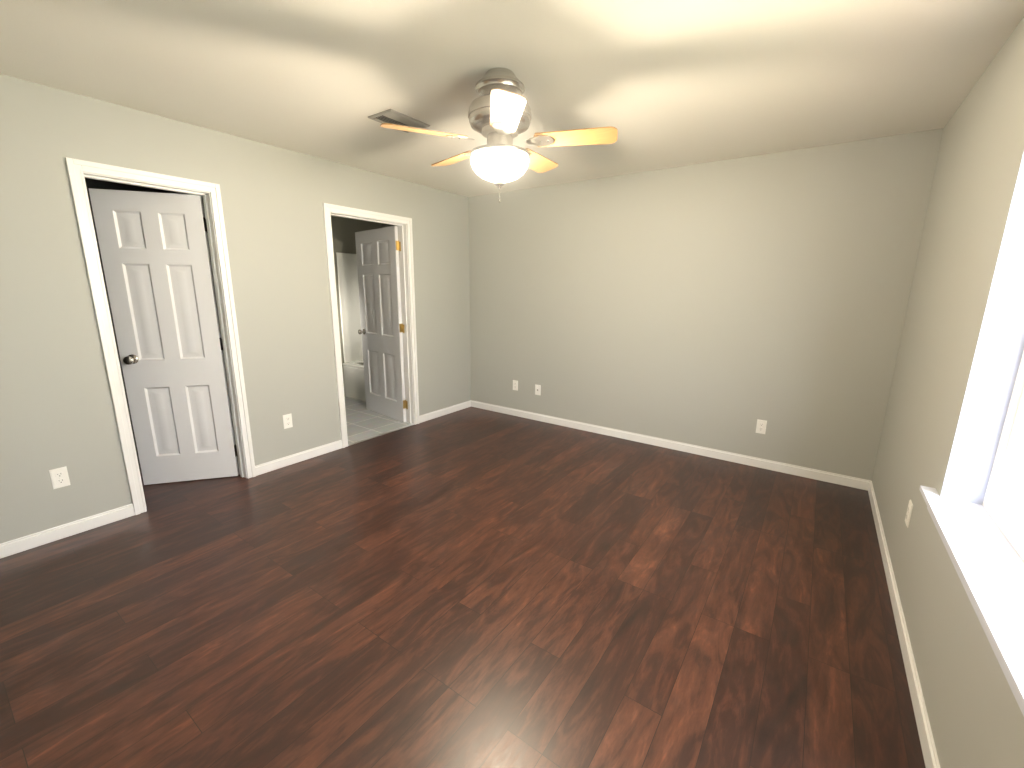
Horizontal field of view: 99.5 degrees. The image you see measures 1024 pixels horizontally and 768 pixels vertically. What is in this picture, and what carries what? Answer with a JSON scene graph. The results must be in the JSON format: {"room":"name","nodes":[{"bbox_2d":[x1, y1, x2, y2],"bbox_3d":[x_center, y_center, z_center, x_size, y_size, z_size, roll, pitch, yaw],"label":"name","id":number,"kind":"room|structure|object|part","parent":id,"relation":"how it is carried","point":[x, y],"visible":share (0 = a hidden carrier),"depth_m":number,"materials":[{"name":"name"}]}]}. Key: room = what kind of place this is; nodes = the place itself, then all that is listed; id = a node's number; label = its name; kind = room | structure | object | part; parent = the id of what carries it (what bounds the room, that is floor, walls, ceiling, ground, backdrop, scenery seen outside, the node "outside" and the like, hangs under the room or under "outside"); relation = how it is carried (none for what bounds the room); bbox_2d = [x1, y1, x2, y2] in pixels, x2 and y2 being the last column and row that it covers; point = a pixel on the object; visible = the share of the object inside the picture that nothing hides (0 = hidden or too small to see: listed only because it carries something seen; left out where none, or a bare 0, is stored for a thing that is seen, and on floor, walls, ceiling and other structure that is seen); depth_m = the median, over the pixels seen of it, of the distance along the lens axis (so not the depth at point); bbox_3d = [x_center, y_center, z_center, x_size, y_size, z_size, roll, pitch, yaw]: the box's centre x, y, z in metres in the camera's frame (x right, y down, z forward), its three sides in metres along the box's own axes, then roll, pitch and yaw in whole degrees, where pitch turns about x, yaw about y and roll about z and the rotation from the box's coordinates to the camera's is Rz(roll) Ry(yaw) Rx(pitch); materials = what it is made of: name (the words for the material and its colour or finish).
{"room":"empty bedroom","nodes":[
{"label":"empty bedroom","id":0,"kind":"room"},
{"bbox_2d":[85,178,234,468],"bbox_3d":[-2.666,-0.479,3.075,0.850,2.440,1.880,9,15,34],"label":"wall","id":1,"kind":"structure","parent":0,"point":[95,184],"depth_m":3.19,"materials":[{"name":"grey paint"}]},
{"bbox_2d":[0,74,470,543],"bbox_3d":[-1.851,-0.538,3.383,0.115,2.440,4.505,9,15,34],"label":"wall","id":2,"kind":"structure","parent":0,"point":[56,407],"depth_m":2.70,"materials":[{"name":"grey paint"}]},
{"bbox_2d":[49,466,70,488],"bbox_3d":[-2.580,0.536,2.472,0.008,0.115,0.070,9,15,34],"label":"electrical outlet","id":3,"kind":"object","parent":2,"relation":"attached to","point":[59,477],"visible":1,"depth_m":2.47,"materials":[{"name":"white plastic"}]},
{"bbox_2d":[0,504,134,558],"bbox_3d":[-2.723,0.890,2.344,0.013,0.080,1.062,9,15,34],"label":"baseboard","id":4,"kind":"structure","parent":2,"relation":"attached to","point":[124,512],"depth_m":2.51,"materials":[{"name":"white wood"}]},
{"bbox_2d":[65,157,255,514],"bbox_3d":[-2.243,-0.258,2.877,0.145,2.103,0.736,9,15,34],"label":"door frame","id":5,"kind":"structure","parent":2,"relation":"attached to","point":[79,171],"depth_m":2.73,"materials":[{"name":"white wood"}]},
{"bbox_2d":[89,188,238,484],"bbox_3d":[-2.398,-0.268,3.059,0.617,2.025,0.179,-3,13,-16],"label":"closet door","id":6,"kind":"structure","parent":2,"relation":"in","point":[155,253],"depth_m":3.02,"materials":[{"name":"white paint"}]},
{"bbox_2d":[283,414,292,428],"bbox_3d":[-1.819,0.303,3.517,0.008,0.115,0.070,9,15,34],"label":"electrical outlet","id":7,"kind":"object","parent":2,"relation":"attached to","point":[287,420],"visible":1,"depth_m":3.51,"materials":[{"name":"white plastic"}]},
{"bbox_2d":[255,440,341,475],"bbox_3d":[-1.771,0.611,3.655,0.013,0.080,0.754,9,15,34],"label":"baseboard","id":8,"kind":"structure","parent":2,"relation":"attached to","point":[266,467],"depth_m":3.61,"materials":[{"name":"white wood"}]},
{"bbox_2d":[323,203,419,447],"bbox_3d":[-1.322,-0.529,4.145,0.145,2.103,0.936,9,15,34],"label":"door frame","id":9,"kind":"structure","parent":2,"relation":"attached to","point":[405,238],"depth_m":4.26,"materials":[{"name":"white wood"}]},
{"bbox_2d":[355,226,405,421],"bbox_3d":[-1.445,-0.635,4.765,0.817,2.025,0.179,12,17,42],"label":"door","id":10,"kind":"structure","parent":2,"relation":"in","point":[378,271],"depth_m":4.71,"materials":[{"name":"white paint"}]},
{"bbox_2d":[419,400,471,422],"bbox_3d":[-0.771,0.317,5.033,0.013,0.080,0.832,9,15,34],"label":"baseboard","id":11,"kind":"structure","parent":2,"relation":"attached to","point":[422,418],"depth_m":5.01,"materials":[{"name":"white wood"}]},
{"bbox_2d":[331,216,381,396],"bbox_3d":[-2.442,-0.972,5.322,0.100,2.440,2.330,9,15,34],"label":"wall","id":12,"kind":"structure","parent":0,"point":[344,230],"depth_m":5.53,"materials":[{"name":"grey paint"}]},
{"bbox_2d":[345,396,411,443],"bbox_3d":[-1.750,0.331,5.097,1.628,0.006,2.130,9,15,34],"label":"floor","id":13,"kind":"structure","parent":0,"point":[363,421],"depth_m":4.71,"materials":[{"name":"beige tile"}]},
{"bbox_2d":[336,252,405,400],"bbox_3d":[-1.389,-0.700,5.468,1.517,1.853,0.761,9,15,34],"label":"bathtub","id":14,"kind":"object","parent":13,"relation":"on","point":[353,368],"visible":0.27,"depth_m":5.64,"materials":[{"name":"white ceramic"}]},
{"bbox_2d":[382,223,395,227],"bbox_3d":[-1.127,-1.053,5.747,1.505,2.440,0.100,9,15,34],"label":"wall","id":15,"kind":"structure","parent":0,"point":[383,225],"depth_m":5.87,"materials":[{"name":"grey paint"}]},
{"bbox_2d":[0,407,925,767],"bbox_3d":[-0.557,0.879,2.817,5.109,0.060,4.620,9,15,34],"label":"floor","id":16,"kind":"structure","parent":0,"point":[470,587],"depth_m":1.93,"materials":[{"name":"laminate"}]},
{"bbox_2d":[348,424,414,445],"bbox_3d":[-1.295,0.501,4.345,0.042,0.007,0.810,9,15,34],"label":"threshold","id":17,"kind":"object","parent":16,"relation":"on","point":[368,438],"visible":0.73,"depth_m":4.31,"materials":[{"name":"silver metal"}]},
{"bbox_2d":[0,0,1023,196],"bbox_3d":[-0.840,-1.639,2.570,5.959,0.080,4.755,9,15,34],"label":"ceiling","id":18,"kind":"structure","parent":0,"point":[661,84],"depth_m":2.02,"materials":[{"name":"white paint"}]},
{"bbox_2d":[368,109,429,132],"bbox_3d":[-0.691,-1.614,2.666,0.210,0.012,0.310,9,15,34],"label":"ceiling vent","id":19,"kind":"object","parent":18,"relation":"in","point":[391,116],"visible":0.73,"depth_m":2.62,"materials":[{"name":"grey metal"}]},
{"bbox_2d":[380,67,617,202],"bbox_3d":[-0.051,-1.204,2.164,1.093,0.580,1.068,9,15,34],"label":"ceiling fan","id":20,"kind":"object","parent":18,"relation":"hanging from","point":[499,114],"visible":1,"depth_m":2.03,"materials":[{"name":"silver metal"}]},
{"bbox_3d":[-0.061,-1.072,2.161,0.290,0.120,0.290,9,15,34],"label":"lamp shade","id":21,"kind":"part","parent":20,"relation":"part of","materials":[{"name":"white glass"}]},
{"bbox_2d":[469,128,943,480],"bbox_3d":[1.141,-0.662,4.081,4.174,2.440,0.115,9,15,34],"label":"wall","id":22,"kind":"structure","parent":0,"point":[723,305],"depth_m":3.60,"materials":[{"name":"grey paint"}]},
{"bbox_2d":[513,380,517,390],"bbox_3d":[0.037,0.016,4.950,0.070,0.115,0.008,9,15,34],"label":"electrical outlet","id":23,"kind":"object","parent":22,"relation":"attached to","point":[515,384],"visible":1,"depth_m":4.95,"materials":[{"name":"white plastic"}]},
{"bbox_2d":[535,384,540,394],"bbox_3d":[0.282,0.066,4.777,0.070,0.115,0.016,9,15,34],"label":"outlet","id":24,"kind":"object","parent":22,"relation":"attached to","point":[537,389],"visible":1,"depth_m":4.78,"materials":[{"name":"white plastic"}]},
{"bbox_2d":[472,400,867,489],"bbox_3d":[1.062,0.496,4.306,3.870,0.080,0.013,9,15,34],"label":"baseboard","id":25,"kind":"structure","parent":22,"relation":"attached to","point":[858,483],"depth_m":3.91,"materials":[{"name":"white wood"}]},
{"bbox_2d":[756,419,766,433],"bbox_3d":[2.049,0.352,3.561,0.070,0.115,0.008,9,15,34],"label":"electrical outlet","id":26,"kind":"object","parent":22,"relation":"attached to","point":[761,426],"visible":1,"depth_m":3.56,"materials":[{"name":"white plastic"}]},
{"bbox_2d":[872,17,1023,767],"bbox_3d":[1.469,-0.014,1.156,0.170,2.440,4.390,9,15,34],"label":"wall","id":27,"kind":"structure","parent":0,"point":[975,716],"depth_m":1.75,"materials":[{"name":"grey paint"}]},
{"bbox_2d":[864,480,940,767],"bbox_3d":[1.383,1.126,1.462,0.013,0.080,4.390,9,15,34],"label":"baseboard","id":28,"kind":"structure","parent":27,"relation":"attached to","point":[931,760],"depth_m":1.71,"materials":[{"name":"white wood"}]},
{"bbox_2d":[905,500,912,527],"bbox_3d":[1.875,0.612,2.049,0.008,0.115,0.070,9,15,34],"label":"electrical outlet","id":29,"kind":"object","parent":27,"relation":"attached to","point":[909,512],"visible":1,"depth_m":2.03,"materials":[{"name":"white plastic"}]},
{"bbox_2d":[919,485,1023,715],"bbox_3d":[1.148,0.627,0.930,0.163,0.082,1.970,9,15,34],"label":"window sill","id":30,"kind":"structure","parent":27,"relation":"attached to","point":[986,560],"depth_m":1.21,"materials":[{"name":"white paint"}]},
{"bbox_2d":[940,151,1023,560],"bbox_3d":[1.196,-0.100,0.741,0.170,1.420,1.800,9,15,34],"label":"window","id":31,"kind":"structure","parent":27,"relation":"in","point":[1005,514],"depth_m":1.50,"materials":[{"name":"white glass"}]},
{"label":"outside","id":32,"kind":"structure","parent":0,"visible":0},
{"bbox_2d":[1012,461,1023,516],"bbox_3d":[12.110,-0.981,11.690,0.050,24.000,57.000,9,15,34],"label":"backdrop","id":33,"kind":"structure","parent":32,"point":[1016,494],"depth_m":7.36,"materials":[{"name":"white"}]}
]}

